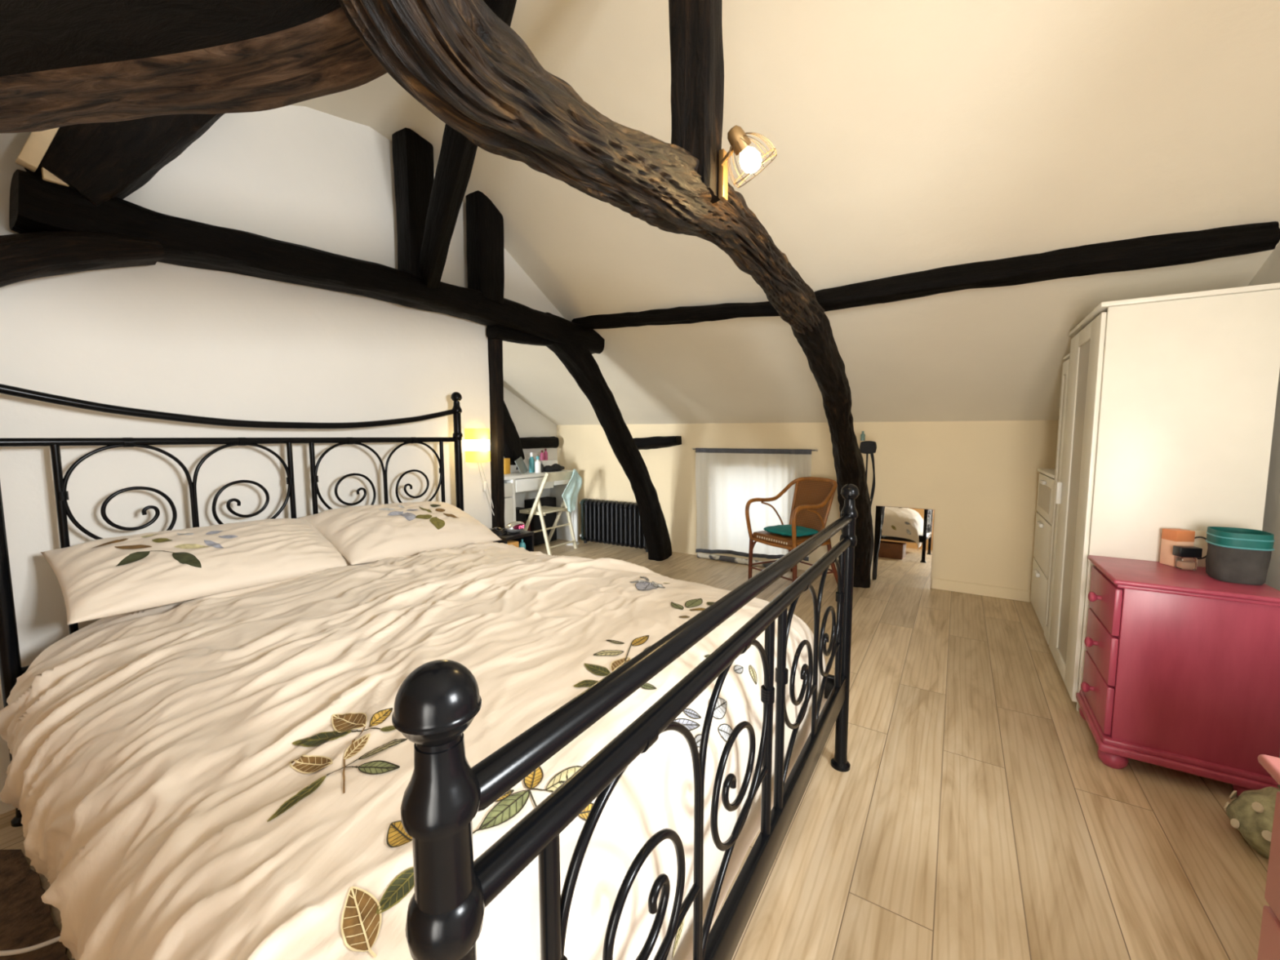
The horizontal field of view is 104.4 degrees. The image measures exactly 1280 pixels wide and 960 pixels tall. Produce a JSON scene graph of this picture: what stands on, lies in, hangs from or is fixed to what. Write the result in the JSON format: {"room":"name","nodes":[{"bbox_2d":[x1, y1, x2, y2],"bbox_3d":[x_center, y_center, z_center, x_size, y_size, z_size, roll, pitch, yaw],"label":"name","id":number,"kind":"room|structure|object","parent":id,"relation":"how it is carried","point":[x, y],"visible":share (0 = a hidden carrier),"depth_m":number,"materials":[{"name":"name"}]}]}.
{"room":"bedroom","nodes":[
{"label":"bedroom","id":0,"kind":"room"},
{"bbox_2d":[0,105,564,814],"bbox_3d":[-1.608,-0.397,2.356,0.100,2.850,4.170,3,6,33],"label":"wall","id":1,"kind":"structure","parent":0,"point":[164,337],"depth_m":2.09,"materials":[{"name":"white paint"}]},
{"bbox_2d":[0,231,164,287],"bbox_3d":[-2.086,-0.337,1.317,0.177,0.957,1.256,3,6,33],"label":"wooden beam","id":2,"kind":"structure","parent":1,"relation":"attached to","point":[24,256],"depth_m":1.58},
{"bbox_2d":[8,168,604,354],"bbox_3d":[-1.153,-0.999,2.765,0.198,0.236,2.943,3,6,33],"label":"tie beam","id":3,"kind":"structure","parent":1,"relation":"attached to","point":[37,204],"depth_m":2.03,"materials":[{"name":"black wood"}]},
{"bbox_2d":[41,167,69,186],"bbox_3d":[-1.809,-0.950,1.578,0.020,0.037,0.120,3,6,33],"label":"batten","id":4,"kind":"object","parent":3,"relation":"attached to","point":[46,175],"visible":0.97,"depth_m":1.54,"materials":[{"name":"brown wood"}]},
{"bbox_2d":[24,113,224,206],"bbox_3d":[-1.741,-1.285,1.754,0.179,0.756,0.590,3,6,33],"label":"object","id":5,"kind":"structure","parent":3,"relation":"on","point":[101,162],"depth_m":1.64,"materials":[{"name":"black wood"}]},
{"bbox_2d":[15,127,59,172],"bbox_3d":[-1.843,-1.071,1.533,0.050,0.236,0.119,3,6,33],"label":"batten","id":6,"kind":"object","parent":5,"relation":"attached to","point":[37,143],"visible":0.51,"depth_m":1.51,"materials":[{"name":"brown wood"}]},
{"bbox_2d":[391,127,434,278],"bbox_3d":[-1.189,-1.466,2.625,0.157,0.811,0.169,3,6,33],"label":"post","id":7,"kind":"object","parent":3,"relation":"on","point":[412,154],"visible":0.65,"depth_m":2.56,"materials":[{"name":"black wood"}]},
{"bbox_2d":[418,0,516,288],"bbox_3d":[-0.806,-1.383,2.160,0.141,0.836,1.259,-4,6,-36],"label":"brace","id":8,"kind":"object","parent":3,"relation":"attached to","point":[457,154],"visible":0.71,"depth_m":2.23,"materials":[{"name":"black wood"}]},
{"bbox_2d":[466,190,504,304],"bbox_3d":[-0.938,-1.419,3.020,0.155,0.674,0.201,3,6,33],"label":"post","id":9,"kind":"object","parent":3,"relation":"on","point":[484,221],"visible":0.83,"depth_m":2.95,"materials":[{"name":"black wood"}]},
{"bbox_2d":[485,324,554,346],"bbox_3d":[-0.785,-0.978,3.370,0.107,0.117,0.565,3,6,33],"label":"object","id":10,"kind":"structure","parent":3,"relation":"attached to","point":[495,331],"depth_m":3.24,"materials":[{"name":"black wood"}]},
{"bbox_2d":[464,428,493,515],"bbox_3d":[-0.995,-0.015,3.174,0.085,0.626,0.217,3,6,33],"label":"wall lamp","id":11,"kind":"object","parent":1,"relation":"attached to","point":[477,440],"visible":1,"depth_m":3.09,"materials":[{"name":"yellow"}]},
{"bbox_2d":[465,439,489,450],"bbox_3d":[-1.009,-0.221,3.137,0.082,0.070,0.164,3,6,33],"label":"wall lamp","id":12,"kind":"object","parent":11,"relation":"attached to","point":[470,444],"depth_m":3.09,"materials":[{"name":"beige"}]},
{"bbox_2d":[482,481,486,491],"bbox_3d":[-1.006,0.041,3.214,0.020,0.065,0.023,3,6,33],"label":"switch","id":13,"kind":"object","parent":11,"relation":"attached to","point":[484,483],"depth_m":3.21,"materials":[{"name":"white plastic"}]},
{"bbox_2d":[503,386,557,472],"bbox_3d":[-2.564,-0.520,3.786,0.100,2.850,5.550,3,6,33],"label":"wall","id":14,"kind":"structure","parent":0,"point":[528,422],"depth_m":5.70,"materials":[{"name":"white paint"}]},
{"bbox_2d":[503,400,524,465],"bbox_3d":[-1.475,-0.591,5.242,0.154,0.885,0.610,3,6,33],"label":"strut","id":15,"kind":"object","parent":14,"relation":"attached to","point":[513,449],"visible":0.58,"depth_m":5.29,"materials":[{"name":"black wood"}]},
{"bbox_2d":[520,436,559,448],"bbox_3d":[-1.236,-0.429,5.681,0.150,0.141,0.750,3,6,33],"label":"beam","id":16,"kind":"structure","parent":14,"relation":"attached to","point":[531,442],"depth_m":5.70,"materials":[{"name":"black wood"}]},
{"bbox_2d":[0,538,1279,959],"bbox_3d":[-0.301,1.046,2.523,5.410,0.060,5.850,3,6,33],"label":"floor","id":17,"kind":"structure","parent":0,"point":[976,814],"depth_m":1.57,"materials":[{"name":"brown wood"}]},
{"bbox_2d":[0,848,69,959],"bbox_3d":[-1.541,1.149,0.940,1.254,0.014,0.611,3,6,33],"label":"rug","id":18,"kind":"object","parent":17,"relation":"on","point":[26,921],"visible":0.8,"depth_m":1.27,"materials":[{"name":"brown fabric"}]},
{"bbox_2d":[0,935,60,956],"bbox_3d":[-1.441,1.109,1.258,0.400,0.010,0.132,-5,7,-42],"label":"power cord","id":19,"kind":"object","parent":18,"relation":"on","point":[4,953],"visible":0.38,"depth_m":1.18,"materials":[{"name":"white plastic"}]},
{"bbox_2d":[0,383,859,959],"bbox_3d":[-0.618,0.341,1.669,2.233,1.494,1.759,3,6,33],"label":"frame","id":20,"kind":"object","parent":17,"relation":"on","point":[434,705],"visible":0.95,"depth_m":0.77,"materials":[{"name":"black metal"}]},
{"bbox_3d":[-0.647,0.699,1.723,2.030,0.228,1.595,3,6,33],"label":"mattress","id":21,"kind":"object","parent":20,"relation":"on","visible":0},
{"bbox_2d":[0,541,826,959],"bbox_3d":[-0.556,0.655,1.667,1.929,0.617,1.889,3,6,33],"label":"duvet","id":22,"kind":"object","parent":21,"relation":"on","point":[227,775],"visible":0.66,"depth_m":1.00,"materials":[{"name":"beige fabric"}]},
{"bbox_2d":[40,518,351,625],"bbox_3d":[-1.534,0.275,1.795,0.425,0.196,0.782,3,6,33],"label":"pillow","id":23,"kind":"object","parent":22,"relation":"on","point":[101,578],"visible":1,"depth_m":1.64,"materials":[{"name":"beige fabric"}]},
{"bbox_2d":[297,501,501,564],"bbox_3d":[-1.114,0.224,2.391,0.451,0.228,0.795,3,6,33],"label":"pillow","id":24,"kind":"object","parent":22,"relation":"on","point":[362,534],"visible":0.96,"depth_m":2.21,"materials":[{"name":"beige fabric"}]},
{"bbox_2d":[487,337,505,528],"bbox_3d":[-0.961,-0.029,3.296,0.132,1.951,0.095,3,6,33],"label":"post","id":25,"kind":"object","parent":17,"relation":"on","point":[495,346],"visible":0.48,"depth_m":3.23,"materials":[{"name":"black wood"}]},
{"bbox_2d":[488,526,533,551],"bbox_3d":[-0.854,0.643,3.101,0.320,0.645,0.230,3,6,33],"label":"bedside table","id":26,"kind":"object","parent":17,"relation":"on","point":[527,536],"visible":0.15,"depth_m":3.07,"materials":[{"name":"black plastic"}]},
{"bbox_2d":[490,527,506,535],"bbox_3d":[-0.862,0.311,3.006,0.124,0.042,0.104,3,6,33],"label":"coiled cable","id":27,"kind":"object","parent":26,"relation":"on","point":[497,531],"visible":0.8,"depth_m":2.97,"materials":[{"name":"black plastic"}]},
{"bbox_2d":[506,540,519,547],"bbox_3d":[-0.805,0.407,2.989,0.122,0.074,0.090,3,6,33],"label":"wooden box","id":28,"kind":"object","parent":26,"relation":"on","point":[514,543],"visible":0.17,"depth_m":2.97,"materials":[{"name":"brown wood"}]},
{"bbox_2d":[504,521,525,533],"bbox_3d":[-0.765,0.290,3.049,0.094,0.068,0.156,2,6,27],"label":"clock radio","id":29,"kind":"object","parent":26,"relation":"on","point":[513,526],"visible":1,"depth_m":3.01,"materials":[{"name":"silver metal"}]},
{"bbox_2d":[519,539,525,549],"bbox_3d":[-0.722,0.401,3.042,0.040,0.076,0.039,3,6,33],"label":"bottle","id":30,"kind":"object","parent":26,"relation":"on","point":[522,544],"visible":0.68,"depth_m":3.03,"materials":[{"name":"teal plastic"}]},
{"bbox_2d":[521,520,530,531],"bbox_3d":[-1.393,0.615,5.427,0.145,0.300,0.400,3,6,33],"label":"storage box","id":31,"kind":"object","parent":17,"relation":"on","point":[525,522],"visible":0.02,"depth_m":5.52,"materials":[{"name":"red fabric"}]},
{"bbox_2d":[515,506,526,521],"bbox_3d":[-1.406,0.392,5.392,0.140,0.150,0.340,3,6,33],"label":"storage box","id":32,"kind":"object","parent":31,"relation":"on","point":[519,517],"visible":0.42,"depth_m":5.43,"materials":[{"name":"black fabric"}]},
{"bbox_2d":[524,496,556,546],"bbox_3d":[-1.155,0.473,5.786,0.145,0.520,0.380,3,6,33],"label":"storage box","id":33,"kind":"object","parent":17,"relation":"on","point":[549,518],"visible":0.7,"depth_m":5.70,"materials":[{"name":"black fabric"}]},
{"bbox_2d":[504,469,577,542],"bbox_3d":[-1.295,0.352,5.326,0.425,0.842,1.475,3,6,33],"label":"desk","id":34,"kind":"object","parent":17,"relation":"on","point":[518,487],"visible":0.36,"depth_m":5.46,"materials":[{"name":"white paint"}]},
{"bbox_2d":[503,457,510,474],"bbox_3d":[-1.422,-0.147,5.248,0.060,0.165,0.080,3,6,33],"label":"box","id":35,"kind":"object","parent":34,"relation":"on","point":[506,460],"visible":0.71,"depth_m":5.22,"materials":[{"name":"cardboard"}]},
{"bbox_2d":[514,456,528,474],"bbox_3d":[-1.275,-0.150,5.292,0.103,0.196,0.214,1,5,13],"label":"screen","id":36,"kind":"object","parent":34,"relation":"on","point":[521,466],"visible":0.88,"depth_m":5.28,"materials":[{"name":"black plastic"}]},
{"bbox_2d":[528,452,534,472],"bbox_3d":[-1.193,-0.195,5.472,0.060,0.220,0.059,3,6,33],"label":"pump bottle","id":37,"kind":"object","parent":34,"relation":"on","point":[531,461],"visible":1,"depth_m":5.45,"materials":[{"name":"teal plastic"}]},
{"bbox_2d":[534,456,541,472],"bbox_3d":[-1.115,-0.169,5.411,0.064,0.180,0.063,3,6,33],"label":"spray bottle","id":38,"kind":"object","parent":34,"relation":"on","point":[537,464],"visible":1,"depth_m":5.39,"materials":[{"name":"white plastic"}]},
{"bbox_2d":[540,461,543,472],"bbox_3d":[-1.085,-0.145,5.478,0.044,0.120,0.043,3,6,33],"label":"tube","id":39,"kind":"object","parent":34,"relation":"on","point":[541,462],"visible":0.87,"depth_m":5.46,"materials":[{"name":"black plastic"}]},
{"bbox_2d":[534,459,557,466],"bbox_3d":[-1.096,-0.171,5.775,0.120,0.120,0.280,3,6,33],"label":"box","id":40,"kind":"object","parent":34,"relation":"on","point":[549,462],"visible":0.31,"depth_m":5.74,"materials":[{"name":"plastic"}]},
{"bbox_2d":[539,450,544,460],"bbox_3d":[-1.128,-0.284,5.714,0.048,0.115,0.047,3,6,33],"label":"bottle","id":41,"kind":"object","parent":40,"relation":"on","point":[541,455],"visible":0.99,"depth_m":5.70,"materials":[{"name":"plastic"}]},
{"bbox_2d":[543,448,547,460],"bbox_3d":[-1.096,-0.298,5.764,0.048,0.135,0.047,3,6,33],"label":"bottle","id":42,"kind":"object","parent":40,"relation":"on","point":[545,452],"visible":0.99,"depth_m":5.75,"materials":[{"name":"plastic"}]},
{"bbox_2d":[543,463,564,471],"bbox_3d":[-0.977,-0.143,5.629,0.120,0.084,0.340,3,6,33],"label":"pouch","id":43,"kind":"object","parent":34,"relation":"on","point":[555,467],"visible":1,"depth_m":5.56,"materials":[{"name":"fabric"}]},
{"bbox_2d":[519,470,578,555],"bbox_3d":[-0.996,0.335,5.385,0.521,0.879,0.500,3,6,33],"label":"folding chair","id":44,"kind":"object","parent":17,"relation":"on","point":[540,510],"visible":0.87,"depth_m":5.24,"materials":[{"name":"beige paint"}]},
{"bbox_2d":[561,469,582,513],"bbox_3d":[-0.730,0.121,5.291,0.046,0.472,0.309,3,6,33],"label":"hanging cloth","id":45,"kind":"object","parent":44,"relation":"hanging from","point":[570,495],"visible":1,"depth_m":5.31,"materials":[{"name":"blue fabric"}]},
{"bbox_2d":[566,511,579,545],"bbox_3d":[-0.776,0.540,5.703,0.160,0.400,0.160,3,6,33],"label":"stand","id":46,"kind":"object","parent":17,"relation":"on","point":[577,543],"visible":0.38,"depth_m":5.68,"materials":[{"name":"white plastic"}]},
{"bbox_2d":[546,312,672,560],"bbox_3d":[-0.205,-0.184,4.347,0.192,2.155,1.824,3,6,33],"label":"cruck leg","id":47,"kind":"object","parent":17,"relation":"on","point":[579,361],"visible":0.85,"depth_m":4.31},
{"bbox_2d":[579,498,648,552],"bbox_3d":[-0.289,0.493,5.539,0.949,0.521,0.162,3,6,33],"label":"radiator","id":48,"kind":"object","parent":17,"relation":"on","point":[605,522],"visible":0.91,"depth_m":5.49,"materials":[{"name":"black metal"}]},
{"bbox_2d":[697,552,790,570],"bbox_3d":[0.989,0.786,4.813,0.951,0.054,0.060,3,6,33],"label":"draught excluder","id":49,"kind":"object","parent":17,"relation":"on","point":[731,559],"visible":0.73,"depth_m":4.86,"materials":[{"name":"white fabric"}]},
{"bbox_2d":[745,476,837,584],"bbox_3d":[1.292,0.432,4.154,0.614,0.886,0.553,-3,6,-30],"label":"rattan chair","id":50,"kind":"object","parent":17,"relation":"on","point":[813,496],"visible":0.84,"depth_m":4.20,"materials":[{"name":"wicker"}]},
{"bbox_2d":[763,524,818,537],"bbox_3d":[1.252,0.420,4.129,0.350,0.061,0.390,-3,6,-30],"label":"seat cushion","id":51,"kind":"object","parent":50,"relation":"on","point":[783,530],"visible":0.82,"depth_m":4.04,"materials":[{"name":"teal fabric"}]},
{"bbox_2d":[791,301,874,587],"bbox_3d":[1.312,-0.002,3.272,0.229,1.934,2.105,3,6,33],"label":"post","id":52,"kind":"object","parent":17,"relation":"on","point":[825,362],"visible":0.68,"depth_m":3.20,"materials":[{"name":"black wood"}]},
{"bbox_2d":[338,0,824,334],"bbox_3d":[0.210,-0.836,1.476,0.183,0.447,2.324,3,6,33],"label":"beam","id":53,"kind":"structure","parent":52,"relation":"attached to","point":[457,59],"depth_m":0.85,"materials":[{"name":"brown wood"}]},
{"bbox_2d":[668,0,724,203],"bbox_3d":[0.145,-1.216,1.285,0.134,0.940,0.103,3,6,33],"label":"post","id":54,"kind":"object","parent":53,"relation":"on","point":[695,27],"visible":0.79,"depth_m":1.26,"materials":[{"name":"black wood"}]},
{"bbox_2d":[718,124,777,201],"bbox_3d":[0.264,-0.800,1.245,0.156,0.128,0.124,3,6,33],"label":"lamp","id":55,"kind":"object","parent":54,"relation":"attached to","point":[750,159],"visible":1,"depth_m":1.22,"materials":[{"name":"gold metal"}]},
{"bbox_2d":[727,124,751,155],"bbox_3d":[0.242,-0.832,1.217,0.061,0.061,0.043,-2,5,-25],"label":"socket","id":56,"kind":"object","parent":55,"relation":"attached to","point":[740,142],"depth_m":1.20,"materials":[{"name":"gold metal"}]},
{"bbox_2d":[859,440,876,506],"bbox_3d":[1.790,0.001,3.905,0.118,0.615,0.090,3,6,33],"label":"shoulder bag","id":57,"kind":"object","parent":52,"relation":"hanging from","point":[867,447],"visible":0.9,"depth_m":3.86,"materials":[{"name":"black fabric"}]},
{"bbox_2d":[860,431,865,440],"bbox_3d":[1.752,-0.347,3.899,0.034,0.075,0.034,3,6,33],"label":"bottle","id":58,"kind":"object","parent":57,"relation":"on","point":[862,435],"visible":1,"depth_m":3.89,"materials":[{"name":"grey plastic"}]},
{"bbox_2d":[872,505,934,589],"bbox_3d":[2.170,0.551,4.099,0.428,0.646,0.057,3,6,33],"label":"leaning mirror","id":59,"kind":"object","parent":17,"relation":"on","point":[904,536],"visible":0.98,"depth_m":4.09,"materials":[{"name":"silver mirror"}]},
{"bbox_2d":[1030,468,1055,631],"bbox_3d":[2.853,0.454,3.151,0.523,1.000,0.710,3,6,33],"label":"chest","id":60,"kind":"object","parent":17,"relation":"on","point":[1046,476],"visible":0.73,"depth_m":3.23,"materials":[{"name":"paint"}]},
{"bbox_2d":[1044,353,1070,644],"bbox_3d":[2.603,0.150,2.719,0.505,1.680,0.194,3,6,33],"label":"tall cabinet","id":61,"kind":"object","parent":17,"relation":"on","point":[1066,364],"visible":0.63,"depth_m":2.85,"materials":[{"name":"white paint"}]},
{"bbox_2d":[1048,282,1279,711],"bbox_3d":[2.340,0.131,2.327,0.527,1.788,0.741,3,6,33],"label":"wardrobe","id":62,"kind":"object","parent":17,"relation":"on","point":[1171,404],"visible":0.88,"depth_m":2.02,"materials":[{"name":"white paint"}]},
{"bbox_2d":[1075,555,1279,796],"bbox_3d":[2.002,0.707,1.894,0.464,0.715,0.453,3,6,33],"label":"chest","id":63,"kind":"object","parent":17,"relation":"on","point":[1181,672],"visible":0.94,"depth_m":1.73,"materials":[{"name":"paint"}]},
{"bbox_2d":[1159,528,1195,566],"bbox_3d":[2.141,0.269,1.978,0.067,0.142,0.061,0,5,4],"label":"box","id":64,"kind":"object","parent":63,"relation":"on","point":[1171,537],"visible":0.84,"depth_m":1.97,"materials":[{"name":"orange cardboard"}]},
{"bbox_2d":[1172,545,1202,570],"bbox_3d":[2.112,0.302,1.916,0.068,0.088,0.040,1,5,16],"label":"bottle","id":65,"kind":"object","parent":63,"relation":"on","point":[1186,557],"visible":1,"depth_m":1.90,"materials":[{"name":"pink glass"}]},
{"bbox_2d":[1188,529,1207,567],"bbox_3d":[2.206,0.271,1.955,0.105,0.142,0.011,2,6,26],"label":"printed card","id":66,"kind":"object","parent":63,"relation":"on","point":[1200,537],"visible":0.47,"depth_m":1.95,"materials":[{"name":"beige paper"}]},
{"bbox_2d":[1194,536,1206,559],"bbox_3d":[2.201,0.267,1.954,0.070,0.091,0.006,2,6,26],"label":"print","id":67,"kind":"object","parent":66,"relation":"attached to","point":[1199,541],"depth_m":1.95,"materials":[{"name":"paper"}]},
{"bbox_2d":[1204,526,1275,585],"bbox_3d":[2.134,0.269,1.774,0.147,0.178,0.165,3,6,33],"label":"fabric basket","id":68,"kind":"object","parent":63,"relation":"on","point":[1236,555],"visible":1,"depth_m":1.73,"materials":[{"name":"grey fabric"}]},
{"bbox_2d":[1223,786,1279,858],"bbox_3d":[1.889,1.008,1.445,0.228,0.195,0.268,3,6,33],"label":"floral bag","id":69,"kind":"object","parent":17,"relation":"on","point":[1251,813],"visible":0.86,"depth_m":1.46,"materials":[{"name":"green fabric"}]},
{"bbox_2d":[1223,790,1271,841],"bbox_3d":[1.841,0.996,1.439,0.124,0.135,0.246,-1,5,-11],"label":"print","id":70,"kind":"object","parent":69,"relation":"attached to","point":[1251,813],"depth_m":1.47},
{"bbox_2d":[1257,754,1279,959],"bbox_3d":[0.980,0.840,0.346,0.553,0.722,0.843,3,6,33],"label":"chest","id":71,"kind":"object","parent":17,"relation":"on","point":[1269,937],"visible":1,"depth_m":0.77,"materials":[{"name":"paint"}]},
{"bbox_2d":[290,0,1279,425],"bbox_3d":[-0.292,-1.067,2.332,5.500,1.725,5.950,3,6,33],"label":"ceiling","id":72,"kind":"structure","parent":0,"point":[908,136],"depth_m":2.13,"materials":[{"name":"paint"}]},
{"bbox_2d":[0,0,386,133],"bbox_3d":[-1.241,-0.741,0.828,1.911,0.298,0.146,1,5,9],"label":"beam","id":73,"kind":"structure","parent":72,"relation":"attached to","point":[64,63],"depth_m":0.71,"materials":[{"name":"brown wood"}]},
{"bbox_2d":[571,221,1279,329],"bbox_3d":[0.974,-1.063,2.860,3.509,0.208,0.133,3,6,33],"label":"purlin","id":74,"kind":"object","parent":72,"relation":"attached to","point":[1193,246],"visible":0.87,"depth_m":2.31,"materials":[{"name":"black wood"}]},
{"bbox_2d":[556,420,1058,591],"bbox_3d":[1.238,0.108,4.849,5.410,1.400,0.250,3,6,33],"label":"wall","id":75,"kind":"structure","parent":0,"point":[980,479],"depth_m":4.01,"materials":[{"name":"beige paint"}]},
{"bbox_2d":[633,435,681,449],"bbox_3d":[0.155,-0.391,5.308,0.620,0.156,0.165,3,6,33],"label":"beam","id":76,"kind":"structure","parent":75,"relation":"attached to","point":[651,442],"depth_m":5.22,"materials":[{"name":"black wood"}]},
{"bbox_2d":[931,577,1031,602],"bbox_3d":[2.864,0.864,3.710,1.180,0.085,0.014,3,6,33],"label":"baseboard","id":77,"kind":"structure","parent":75,"relation":"attached to","point":[937,584],"depth_m":3.84,"materials":[{"name":"beige paint"}]},
{"bbox_3d":[1.059,-0.291,4.739,1.244,0.022,0.022,3,6,33],"label":"curtain rod","id":78,"kind":"object","parent":75,"relation":"attached to","visible":0},
{"bbox_2d":[695,448,811,560],"bbox_3d":[1.048,0.237,4.777,1.152,1.078,0.044,3,6,33],"label":"curtain","id":79,"kind":"object","parent":78,"relation":"hanging from","point":[726,479],"visible":0.88,"depth_m":4.82,"materials":[{"name":"white fabric"}]},
{"bbox_2d":[1247,242,1279,757],"bbox_3d":[1.979,-0.276,0.877,0.280,2.850,5.550,3,6,33],"label":"wall","id":80,"kind":"structure","parent":0,"point":[1268,273],"depth_m":1.94,"materials":[{"name":"white paint"}]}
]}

